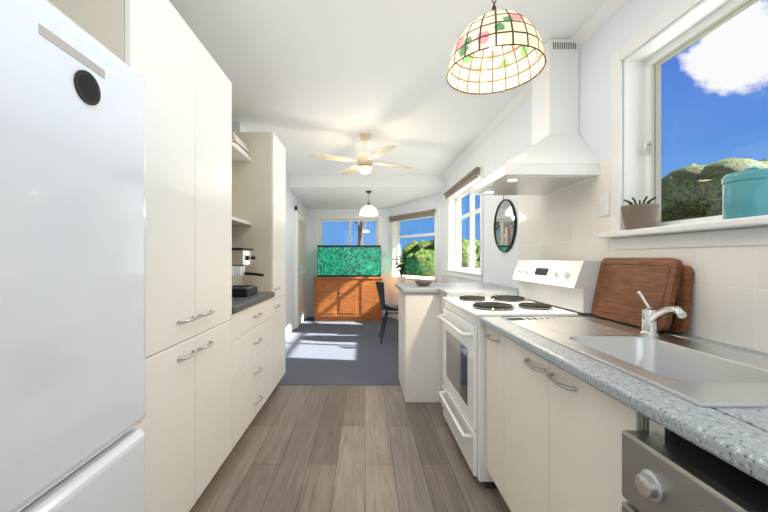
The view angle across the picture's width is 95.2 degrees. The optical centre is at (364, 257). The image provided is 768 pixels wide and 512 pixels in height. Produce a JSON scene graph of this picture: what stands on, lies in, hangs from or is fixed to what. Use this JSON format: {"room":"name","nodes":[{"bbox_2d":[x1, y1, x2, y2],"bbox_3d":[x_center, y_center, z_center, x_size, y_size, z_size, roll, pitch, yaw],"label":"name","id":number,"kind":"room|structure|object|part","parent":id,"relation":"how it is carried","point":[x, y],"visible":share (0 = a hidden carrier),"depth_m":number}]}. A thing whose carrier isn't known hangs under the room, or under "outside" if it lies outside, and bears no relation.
{"room":"kitchen","nodes":[
{"label":"kitchen","id":0,"kind":"room"},
{"bbox_2d":[232,248,263,296],"bbox_3d":[-0.909,0.103,2.598,0.301,0.352,0.285,0,0,0],"label":"coffee machine","id":1,"kind":"object","parent":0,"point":[242,258],"visible":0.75,"depth_m":2.54},
{"bbox_2d":[232,123,305,329],"bbox_3d":[-1.360,-0.110,2.890,0.320,2.620,8.780,0,0,0],"label":"wall","id":2,"kind":"structure","parent":0,"point":[292,200],"depth_m":5.56},
{"bbox_2d":[232,142,250,224],"bbox_3d":[-1.159,-0.361,2.450,0.437,1.278,0.892,0,0,0],"label":"shelf unit","id":3,"kind":"object","parent":2,"relation":"attached to","point":[238,154],"visible":0.08,"depth_m":2.73},
{"bbox_2d":[232,132,248,154],"bbox_3d":[-1.063,-0.884,2.731,0.216,0.116,0.302,0,0,0],"label":"books","id":4,"kind":"object","parent":3,"relation":"in","point":[238,142],"visible":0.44,"depth_m":2.69},
{"bbox_2d":[286,323,294,336],"bbox_3d":[-1.192,1.147,4.725,0.014,0.095,2.410,0,0,0],"label":"baseboard","id":5,"kind":"structure","parent":2,"relation":"attached to","point":[290,329],"depth_m":5.52},
{"bbox_2d":[294,206,306,327],"bbox_3d":[-1.152,0.158,6.440,0.094,2.075,1.000,0,0,0],"label":"door","id":6,"kind":"structure","parent":2,"relation":"in","point":[300,266],"depth_m":6.29},
{"bbox_2d":[277,317,399,384],"bbox_3d":[0.000,1.228,5.400,3.400,0.064,4.200,0,0,0],"label":"floor","id":7,"kind":"structure","parent":0,"point":[337,353],"depth_m":4.38},
{"bbox_2d":[313,276,382,320],"bbox_3d":[-0.320,0.780,6.803,1.310,0.840,0.523,0,0,0],"label":"stand","id":8,"kind":"object","parent":7,"relation":"on","point":[346,298],"visible":0.96,"depth_m":6.56},
{"bbox_2d":[317,245,380,276],"bbox_3d":[-0.300,0.059,6.810,1.200,0.599,0.420,0,0,0],"label":"tank","id":9,"kind":"object","parent":8,"relation":"on","point":[348,260],"visible":1,"depth_m":6.60},
{"bbox_2d":[376,281,398,343],"bbox_3d":[0.391,0.774,5.080,0.480,0.858,0.454,0,0,0],"label":"dining chair","id":10,"kind":"object","parent":7,"relation":"on","point":[386,306],"visible":0.69,"depth_m":4.97},
{"bbox_2d":[306,209,388,316],"bbox_3d":[-0.380,-0.110,7.190,1.880,2.620,0.180,0,0,0],"label":"wall","id":11,"kind":"structure","parent":0,"point":[311,247],"depth_m":7.10},
{"bbox_2d":[316,215,381,253],"bbox_3d":[-0.330,-0.430,7.160,1.340,0.880,0.180,0,0,0],"label":"window","id":12,"kind":"structure","parent":11,"relation":"in","point":[378,229],"depth_m":7.10},
{"bbox_2d":[190,385,510,511],"bbox_3d":[0.000,1.230,0.850,3.400,0.060,4.900,0,0,0],"label":"floor","id":13,"kind":"structure","parent":0,"point":[342,448],"depth_m":2.07},
{"bbox_2d":[0,0,144,511],"bbox_3d":[-1.033,0.310,0.774,0.686,1.780,0.712,0,0,0],"label":"fridge","id":14,"kind":"object","parent":13,"relation":"on","point":[72,256],"visible":1,"depth_m":0.82},
{"bbox_2d":[48,0,231,511],"bbox_3d":[-1.050,0.100,1.567,0.653,2.200,0.868,0,0,0],"label":"pantry","id":15,"kind":"object","parent":13,"relation":"on","point":[185,424],"visible":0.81,"depth_m":1.44},
{"bbox_2d":[220,292,274,466],"bbox_3d":[-1.050,0.740,2.450,0.653,0.920,0.892,0,0,0],"label":"drawer unit","id":16,"kind":"object","parent":13,"relation":"on","point":[252,353],"visible":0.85,"depth_m":2.32},
{"bbox_2d":[232,132,285,401],"bbox_3d":[-1.050,0.077,3.126,0.653,2.245,0.453,0,0,0],"label":"pantry","id":17,"kind":"object","parent":13,"relation":"on","point":[259,191],"visible":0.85,"depth_m":2.90},
{"bbox_2d":[395,283,537,405],"bbox_3d":[0.786,0.725,3.046,0.963,0.950,0.968,0,0,0],"label":"peninsula counter","id":18,"kind":"object","parent":13,"relation":"on","point":[421,348],"depth_m":2.90},
{"bbox_2d":[415,280,431,285],"bbox_3d":[0.520,0.227,3.120,0.160,0.045,0.160,0,0,0],"label":"bowl","id":19,"kind":"object","parent":18,"relation":"on","point":[422,282],"visible":1,"depth_m":3.07},
{"bbox_2d":[437,260,600,487],"bbox_3d":[0.863,0.608,2.180,0.704,1.185,0.760,0,0,0],"label":"range","id":20,"kind":"object","parent":13,"relation":"on","point":[561,288],"visible":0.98,"depth_m":1.96},
{"bbox_2d":[485,327,648,511],"bbox_3d":[0.925,0.768,1.296,0.682,0.863,1.000,0,0,0],"label":"base cabinet","id":21,"kind":"object","parent":13,"relation":"on","point":[553,438],"visible":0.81,"depth_m":1.18},
{"bbox_2d":[480,317,767,485],"bbox_3d":[0.926,0.318,0.199,0.683,0.035,3.193,0,0,0],"label":"countertop","id":22,"kind":"structure","parent":21,"relation":"on","point":[737,438],"depth_m":0.71},
{"bbox_2d":[501,316,767,407],"bbox_3d":[0.932,0.379,1.238,0.515,0.171,1.075,0,0,0],"label":"sink","id":23,"kind":"object","parent":22,"relation":"in","point":[700,373],"visible":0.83,"depth_m":1.14},
{"bbox_2d":[591,258,682,331],"bbox_3d":[1.195,0.146,1.573,0.083,0.294,0.437,0,0,0],"label":"cutting board","id":24,"kind":"object","parent":22,"relation":"on","point":[621,283],"visible":0.92,"depth_m":1.53},
{"bbox_2d":[638,291,686,335],"bbox_3d":[1.082,0.215,1.292,0.111,0.161,0.307,0,0,0],"label":"faucet","id":25,"kind":"object","parent":22,"relation":"on","point":[651,316],"visible":1,"depth_m":1.34},
{"bbox_2d":[668,265,693,332],"bbox_3d":[1.233,0.159,1.478,0.048,0.266,0.285,0,0,0],"label":"cutting board","id":26,"kind":"object","parent":22,"relation":"on","point":[683,302],"visible":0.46,"depth_m":1.34},
{"bbox_2d":[622,419,767,511],"bbox_3d":[0.896,0.768,0.477,0.687,0.864,0.625,0,0,0],"label":"dishwasher","id":27,"kind":"object","parent":13,"relation":"on","point":[664,469],"visible":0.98,"depth_m":0.67},
{"bbox_2d":[288,175,445,208],"bbox_3d":[0.000,-1.195,6.490,3.400,0.450,2.020,0,0,0],"label":"beam","id":28,"kind":"structure","parent":0,"point":[335,191],"depth_m":5.62},
{"bbox_2d":[359,191,377,215],"bbox_3d":[0.060,-0.894,5.720,0.327,0.393,0.327,0,0,0],"label":"pendant lamp","id":29,"kind":"object","parent":28,"relation":"hanging from","point":[368,209],"visible":1,"depth_m":5.63},
{"bbox_2d":[169,0,605,174],"bbox_3d":[0.000,-1.360,1.940,3.400,0.120,7.080,0,0,0],"label":"ceiling","id":30,"kind":"structure","parent":0,"point":[306,78],"depth_m":2.44},
{"bbox_2d":[309,133,413,174],"bbox_3d":[0.000,-1.095,3.700,0.887,0.407,0.887,0,0,20],"label":"ceiling fan","id":31,"kind":"object","parent":30,"relation":"hanging from","point":[364,161],"visible":1,"depth_m":3.63},
{"bbox_2d":[446,0,545,94],"bbox_3d":[0.553,-1.046,1.500,0.399,0.506,0.399,0,0,0],"label":"pendant lamp","id":32,"kind":"object","parent":30,"relation":"hanging from","point":[494,50],"visible":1,"depth_m":1.54},
{"bbox_2d":[389,193,440,318],"bbox_3d":[0.930,-0.110,6.565,0.180,2.620,1.573,0,0,-32],"label":"wall","id":33,"kind":"structure","parent":0,"point":[430,202],"depth_m":6.44},
{"bbox_2d":[390,208,437,282],"bbox_3d":[0.926,-0.190,6.515,0.180,1.300,1.353,0,0,-32],"label":"window","id":34,"kind":"structure","parent":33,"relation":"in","point":[395,236],"depth_m":6.73},
{"bbox_2d":[388,209,435,221],"bbox_3d":[0.831,-0.772,6.460,0.052,0.108,1.300,0,0,-32],"label":"roller blind","id":35,"kind":"object","parent":34,"relation":"attached to","point":[426,213],"visible":1,"depth_m":6.37},
{"bbox_2d":[441,0,765,315],"bbox_3d":[1.360,-0.110,2.225,0.180,2.620,7.250,0,0,0],"label":"wall","id":36,"kind":"structure","parent":0,"point":[509,138],"depth_m":2.69},
{"bbox_2d":[447,166,482,281],"bbox_3d":[1.330,-0.365,4.550,0.180,1.250,1.600,0,0,0],"label":"window","id":37,"kind":"structure","parent":36,"relation":"in","point":[454,218],"depth_m":4.78},
{"bbox_2d":[444,167,479,198],"bbox_3d":[1.220,-0.939,4.550,0.052,0.102,1.500,0,0,0],"label":"roller blind","id":38,"kind":"object","parent":37,"relation":"attached to","point":[466,179],"visible":1,"depth_m":4.31},
{"bbox_2d":[494,195,516,251],"bbox_3d":[1.257,-0.336,3.160,0.023,0.569,0.476,0,0,0],"label":"round mirror","id":39,"kind":"object","parent":36,"relation":"attached to","point":[505,224],"visible":0.94,"depth_m":3.13},
{"bbox_2d":[443,0,626,177],"bbox_3d":[1.242,-1.272,2.035,0.054,0.054,6.870,0,0,0],"label":"crown molding","id":40,"kind":"structure","parent":36,"relation":"attached to","point":[606,10],"depth_m":2.65},
{"bbox_2d":[471,39,599,194],"bbox_3d":[1.009,-0.869,2.180,0.518,0.858,0.610,0,0,0],"label":"range hood","id":41,"kind":"object","parent":36,"relation":"attached to","point":[558,154],"visible":0.92,"depth_m":2.07},
{"bbox_2d":[519,157,767,352],"bbox_3d":[1.265,-0.111,0.736,0.008,0.819,4.269,0,0,0],"label":"tile backsplash","id":42,"kind":"structure","parent":36,"relation":"attached to","point":[729,303],"depth_m":1.36},
{"bbox_2d":[600,192,609,216],"bbox_3d":[1.254,-0.280,1.834,0.012,0.120,0.068,0,0,0],"label":"switch plate","id":43,"kind":"object","parent":42,"relation":"attached to","point":[604,204],"visible":1,"depth_m":1.82},
{"bbox_2d":[597,0,767,249],"bbox_3d":[1.312,-0.540,0.635,0.215,1.000,2.370,0,0,0],"label":"kitchen window","id":44,"kind":"structure","parent":36,"relation":"in","point":[636,110],"depth_m":1.62},
{"bbox_2d":[620,196,659,229],"bbox_3d":[1.275,-0.204,1.625,0.144,0.147,0.144,0,0,0],"label":"potted plant","id":45,"kind":"object","parent":44,"relation":"on","point":[638,216],"depth_m":1.58},
{"bbox_3d":[1.350,-0.530,1.679,0.029,0.060,0.022,0,0,0],"label":"window latch","id":46,"kind":"part","parent":44,"relation":"part of"},
{"bbox_2d":[721,166,767,218],"bbox_3d":[1.285,-0.216,1.160,0.146,0.172,0.146,0,0,0],"label":"canister","id":47,"kind":"object","parent":44,"relation":"on","point":[745,193],"visible":0.9,"depth_m":1.13},
{"label":"outside","id":48,"kind":"structure","parent":0,"visible":0},
{"bbox_3d":[10.000,1.625,15.000,100.000,0.050,90.000,0,0,0],"label":"ground","id":49,"kind":"structure","parent":48,"visible":0},
{"bbox_2d":[356,158,767,278],"bbox_3d":[4.329,-1.115,6.128,21.716,6.520,25.780,0,0,0],"label":"vegetation","id":50,"kind":"object","parent":49,"relation":"on","point":[715,188],"depth_m":8.35},
{"bbox_3d":[0.800,0.825,5.675,0.480,0.750,0.750,0,0,0],"label":"dining table","id":51,"kind":"object","parent":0,"visible":0},
{"bbox_2d":[392,256,407,282],"bbox_3d":[0.606,0.205,6.005,0.307,0.488,0.297,0,0,0],"label":"potted plant","id":52,"kind":"object","parent":51,"relation":"on","point":[400,278],"visible":0.96,"depth_m":5.95}
]}

